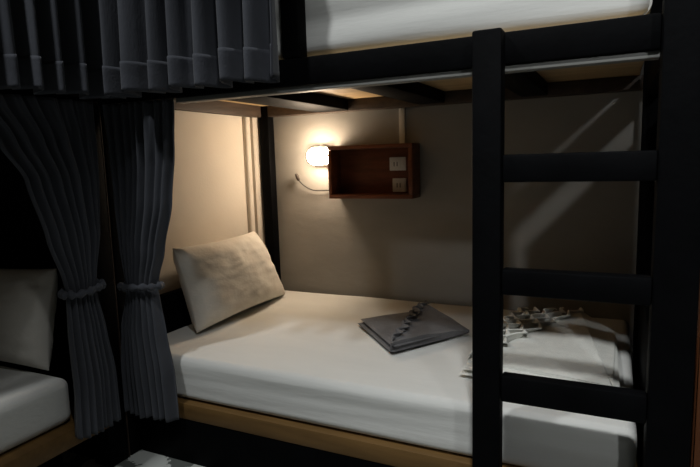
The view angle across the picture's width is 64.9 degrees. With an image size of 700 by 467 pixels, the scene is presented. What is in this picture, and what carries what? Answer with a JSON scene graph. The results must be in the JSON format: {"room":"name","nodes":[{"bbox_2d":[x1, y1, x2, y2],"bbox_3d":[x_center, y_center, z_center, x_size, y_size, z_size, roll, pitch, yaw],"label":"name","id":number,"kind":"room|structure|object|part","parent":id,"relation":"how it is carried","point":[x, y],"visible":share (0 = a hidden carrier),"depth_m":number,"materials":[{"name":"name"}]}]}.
{"room":"dormitory","nodes":[
{"label":"dormitory","id":0,"kind":"room"},
{"bbox_2d":[159,110,247,293],"bbox_3d":[-0.766,-0.764,2.576,0.070,3.120,1.080,2,8,26],"label":"wall","id":1,"kind":"structure","parent":0,"point":[209,201],"depth_m":2.66,"materials":[{"name":"beige paint"}]},
{"bbox_2d":[98,106,130,456],"bbox_3d":[-0.885,0.206,2.061,0.018,1.340,0.004,2,8,26],"label":"trim","id":2,"kind":"structure","parent":1,"relation":"attached to","point":[98,106],"depth_m":2.04,"materials":[{"name":"brown wood"}]},
{"bbox_2d":[242,117,255,232],"bbox_3d":[-0.567,-0.818,2.934,0.028,3.120,0.041,2,8,26],"label":"trim","id":3,"kind":"structure","parent":1,"relation":"attached to","point":[245,120],"depth_m":2.99,"materials":[{"name":"beige wood"}]},
{"bbox_2d":[249,117,265,245],"bbox_3d":[-0.529,-0.828,2.998,0.040,3.120,0.103,2,8,26],"label":"trim","id":4,"kind":"structure","parent":1,"relation":"attached to","point":[254,122],"depth_m":3.03,"materials":[{"name":"beige wood"}]},
{"bbox_2d":[62,428,638,466],"bbox_3d":[-0.113,1.143,0.308,5.200,0.100,5.350,2,8,26],"label":"floor","id":5,"kind":"structure","parent":0,"point":[142,458],"depth_m":2.11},
{"bbox_2d":[0,89,128,466],"bbox_3d":[-1.841,-0.184,1.196,1.078,2.400,2.255,2,8,26],"label":"bunk bed","id":6,"kind":"object","parent":5,"relation":"on","point":[23,243],"visible":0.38,"depth_m":2.09,"materials":[{"name":"black paint"}]},
{"bbox_2d":[0,365,69,453],"bbox_3d":[-1.835,0.690,1.272,0.999,0.166,1.945,2,8,26],"label":"mattress","id":7,"kind":"object","parent":6,"relation":"on","point":[32,404],"visible":1,"depth_m":1.82,"materials":[{"name":"white fabric"}]},
{"bbox_2d":[0,269,57,370],"bbox_3d":[-1.381,0.304,2.108,0.728,0.361,0.215,2,8,26],"label":"pillow","id":8,"kind":"object","parent":7,"relation":"on","point":[28,297],"visible":1,"depth_m":1.96,"materials":[{"name":"fabric"}]},
{"bbox_3d":[-1.391,-0.350,0.950,0.052,0.079,2.088,2,8,26],"label":"rail","id":9,"kind":"part","parent":6,"relation":"part of","materials":[{"name":"black metal"}]},
{"bbox_3d":[-1.419,0.143,2.242,0.955,1.450,0.020,2,8,26],"label":"panel","id":10,"kind":"part","parent":6,"relation":"part of","materials":[{"name":"black paint"}]},
{"bbox_2d":[0,93,120,439],"bbox_3d":[-0.959,0.140,1.748,0.110,1.127,0.446,4,9,35],"label":"curtain","id":11,"kind":"object","parent":6,"relation":"hanging from","point":[51,142],"visible":1,"depth_m":1.80,"materials":[{"name":"grey fabric"}]},
{"bbox_3d":[-0.953,-0.314,1.963,0.090,2.400,0.085,2,8,26],"label":"corner post","id":12,"kind":"part","parent":6,"relation":"part of","materials":[{"name":"black paint"}]},
{"bbox_2d":[97,0,699,466],"bbox_3d":[0.131,-0.367,2.118,1.964,2.400,1.221,2,8,26],"label":"bunk bed","id":13,"kind":"object","parent":5,"relation":"on","point":[663,290],"visible":0.67,"depth_m":1.40,"materials":[{"name":"black paint"}]},
{"bbox_2d":[0,0,126,98],"bbox_3d":[-0.991,-0.881,1.440,0.106,0.976,0.853,2,8,26],"label":"curtain","id":14,"kind":"object","parent":13,"relation":"hanging from","point":[47,46],"visible":0.8,"depth_m":1.63,"materials":[{"name":"grey fabric"}]},
{"bbox_3d":[-0.916,-0.325,2.038,0.090,2.400,0.060,2,8,26],"label":"corner post","id":15,"kind":"part","parent":13,"relation":"part of","materials":[{"name":"black paint"}]},
{"bbox_3d":[-0.696,0.451,2.669,0.037,0.444,1.045,2,8,26],"label":"headboard","id":16,"kind":"part","parent":13,"relation":"part of","materials":[{"name":"black paint"}]},
{"bbox_2d":[98,0,279,97],"bbox_3d":[-0.509,-0.921,1.617,0.637,0.972,0.127,2,8,26],"label":"curtain","id":17,"kind":"object","parent":13,"relation":"hanging from","point":[151,46],"visible":1,"depth_m":1.66,"materials":[{"name":"grey fabric"}]},
{"bbox_3d":[-0.729,-0.608,2.530,0.043,0.090,1.047,2,8,26],"label":"head rail","id":18,"kind":"part","parent":13,"relation":"part of","materials":[{"name":"brown wood"}]},
{"bbox_3d":[-0.444,-0.145,3.081,0.057,1.740,0.058,2,8,26],"label":"corner post","id":19,"kind":"part","parent":13,"relation":"part of","materials":[{"name":"black paint"}]},
{"bbox_3d":[-0.087,-0.479,1.618,1.748,0.079,0.055,2,8,26],"label":"rail","id":20,"kind":"part","parent":13,"relation":"part of","materials":[{"name":"black metal"}]},
{"bbox_2d":[167,290,636,466],"bbox_3d":[0.156,0.493,2.287,1.808,0.170,1.086,2,8,26],"label":"mattress","id":21,"kind":"object","parent":13,"relation":"on","point":[301,356],"visible":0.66,"depth_m":1.89,"materials":[{"name":"white fabric"}]},
{"bbox_2d":[173,231,284,332],"bbox_3d":[-0.550,0.197,2.638,0.236,0.368,0.729,2,8,26],"label":"pillow","id":22,"kind":"object","parent":21,"relation":"on","point":[219,280],"visible":1,"depth_m":2.43,"materials":[{"name":"fabric"}]},
{"bbox_2d":[358,300,468,352],"bbox_3d":[0.255,0.370,2.251,0.377,0.077,0.401,-5,8,-20],"label":"folded towel","id":23,"kind":"object","parent":21,"relation":"on","point":[423,324],"visible":1,"depth_m":2.19,"materials":[{"name":"grey fabric"}]},
{"bbox_2d":[459,307,619,386],"bbox_3d":[0.715,0.389,2.006,0.485,0.080,0.749,2,8,26],"label":"blanket","id":24,"kind":"object","parent":21,"relation":"on","point":[573,346],"visible":0.67,"depth_m":1.91,"materials":[{"name":"white fabric"}]},
{"bbox_2d":[176,50,659,103],"bbox_3d":[0.064,-0.427,1.555,1.418,0.016,0.040,2,8,26],"label":"rail","id":25,"kind":"object","parent":13,"relation":"attached to","point":[648,55],"visible":1,"depth_m":1.47,"materials":[{"name":"metal"}]},
{"bbox_2d":[102,98,179,422],"bbox_3d":[-0.730,0.117,1.978,0.333,1.157,0.111,2,8,24],"label":"curtain","id":26,"kind":"object","parent":25,"relation":"hanging from","point":[140,135],"visible":1,"depth_m":1.96,"materials":[{"name":"grey fabric"}]},
{"bbox_3d":[0.376,-0.636,2.610,1.796,0.057,0.061,2,8,26],"label":"rail","id":27,"kind":"part","parent":13,"relation":"part of","materials":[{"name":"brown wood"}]},
{"bbox_2d":[275,0,652,59],"bbox_3d":[0.118,-0.715,2.130,1.803,0.218,1.105,2,8,26],"label":"mattress","id":28,"kind":"object","parent":13,"relation":"on","point":[332,26],"visible":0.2,"depth_m":1.51,"materials":[{"name":"white fabric"}]},
{"bbox_3d":[0.993,0.482,1.839,0.037,0.500,1.055,2,8,26],"label":"footboard","id":29,"kind":"part","parent":13,"relation":"part of","materials":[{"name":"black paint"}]},
{"bbox_3d":[1.232,-0.088,2.272,0.072,1.740,0.071,2,8,26],"label":"corner post","id":30,"kind":"part","parent":13,"relation":"part of","materials":[{"name":"black paint"}]},
{"bbox_3d":[0.974,-0.525,1.698,0.060,0.086,1.054,2,8,26],"label":"foot rail","id":31,"kind":"part","parent":13,"relation":"part of","materials":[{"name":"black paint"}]},
{"bbox_3d":[0.735,-0.265,1.216,0.092,2.400,0.075,2,8,26],"label":"corner post","id":32,"kind":"part","parent":13,"relation":"part of","materials":[{"name":"black paint"}]},
{"bbox_2d":[689,284,699,466],"bbox_3d":[1.343,0.219,1.666,0.622,1.286,1.136,2,8,26],"label":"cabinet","id":33,"kind":"object","parent":5,"relation":"on","point":[695,431],"visible":0.05,"depth_m":1.35,"materials":[{"name":"brown wood"}]},
{"bbox_3d":[0.976,0.263,1.260,0.298,1.188,0.018,2,8,26],"label":"door","id":34,"kind":"part","parent":33,"relation":"part of","materials":[{"name":"brown wood"}]},
{"bbox_2d":[273,63,643,362],"bbox_3d":[0.962,-0.796,2.420,5.200,3.120,0.140,2,8,26],"label":"wall","id":35,"kind":"structure","parent":0,"point":[419,249],"depth_m":2.67,"materials":[{"name":"paint"}]},
{"bbox_2d":[295,173,328,190],"bbox_3d":[-0.181,-0.276,2.951,0.254,0.098,0.019,1,8,23],"label":"cord","id":36,"kind":"object","parent":35,"relation":"attached to","point":[296,174],"visible":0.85,"depth_m":2.98,"materials":[{"name":"white plastic"}]},
{"bbox_2d":[305,146,327,165],"bbox_3d":[-0.169,-0.405,2.878,0.165,0.105,0.120,2,8,26],"label":"wall lamp","id":37,"kind":"object","parent":35,"relation":"attached to","point":[318,155],"visible":0.91,"depth_m":2.84,"materials":[{"name":"glass"}]},
{"bbox_2d":[327,143,419,198],"bbox_3d":[0.117,-0.310,2.753,0.450,0.264,0.118,2,8,26],"label":"wall shelf","id":38,"kind":"object","parent":35,"relation":"attached to","point":[364,172],"visible":1,"depth_m":2.79,"materials":[{"name":"brown wood"}]},
{"bbox_3d":[-0.077,-0.318,2.846,0.018,0.224,0.118,2,8,26],"label":"panel","id":39,"kind":"part","parent":38,"relation":"part of","materials":[{"name":"brown wood"}]},
{"bbox_3d":[0.114,-0.432,2.737,0.450,0.018,0.118,2,8,26],"label":"panel","id":40,"kind":"part","parent":38,"relation":"part of","materials":[{"name":"brown wood"}]},
{"bbox_3d":[0.121,-0.189,2.769,0.450,0.020,0.118,2,8,26],"label":"panel","id":41,"kind":"part","parent":38,"relation":"part of","materials":[{"name":"brown wood"}]},
{"bbox_3d":[0.140,-0.318,2.800,0.411,0.224,0.013,2,8,26],"label":"panel","id":42,"kind":"part","parent":38,"relation":"part of","materials":[{"name":"brown wood"}]},
{"bbox_2d":[389,157,405,170],"bbox_3d":[0.237,-0.346,2.733,0.086,0.066,0.015,2,8,26],"label":"power socket","id":43,"kind":"object","parent":38,"relation":"attached to","point":[396,163],"visible":1,"depth_m":2.73,"materials":[{"name":"white plastic"}]},
{"bbox_2d":[391,159,400,167],"bbox_3d":[0.229,-0.346,2.731,0.048,0.042,0.003,2,8,26],"label":"outlet","id":44,"kind":"object","parent":43,"relation":"attached to","point":[395,163],"depth_m":2.73,"materials":[{"name":"white plastic"}]},
{"bbox_2d":[393,178,406,191],"bbox_3d":[0.247,-0.242,2.744,0.072,0.068,0.015,2,8,26],"label":"power socket","id":45,"kind":"object","parent":38,"relation":"attached to","point":[399,184],"visible":1,"depth_m":2.74,"materials":[{"name":"white plastic"}]},
{"bbox_2d":[394,181,400,188],"bbox_3d":[0.238,-0.241,2.742,0.034,0.044,0.003,2,8,26],"label":"outlet","id":46,"kind":"object","parent":45,"relation":"attached to","point":[397,184],"depth_m":2.74,"materials":[{"name":"white plastic"}]},
{"bbox_3d":[0.311,-0.305,2.660,0.020,0.224,0.118,2,8,26],"label":"panel","id":47,"kind":"part","parent":38,"relation":"part of","materials":[{"name":"brown wood"}]},
{"bbox_2d":[399,108,405,142],"bbox_3d":[0.258,-0.530,2.712,0.030,0.172,0.015,2,8,26],"label":"cable conduit","id":48,"kind":"object","parent":35,"relation":"attached to","point":[402,129],"visible":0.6,"depth_m":2.71,"materials":[{"name":"white plastic"}]}
]}

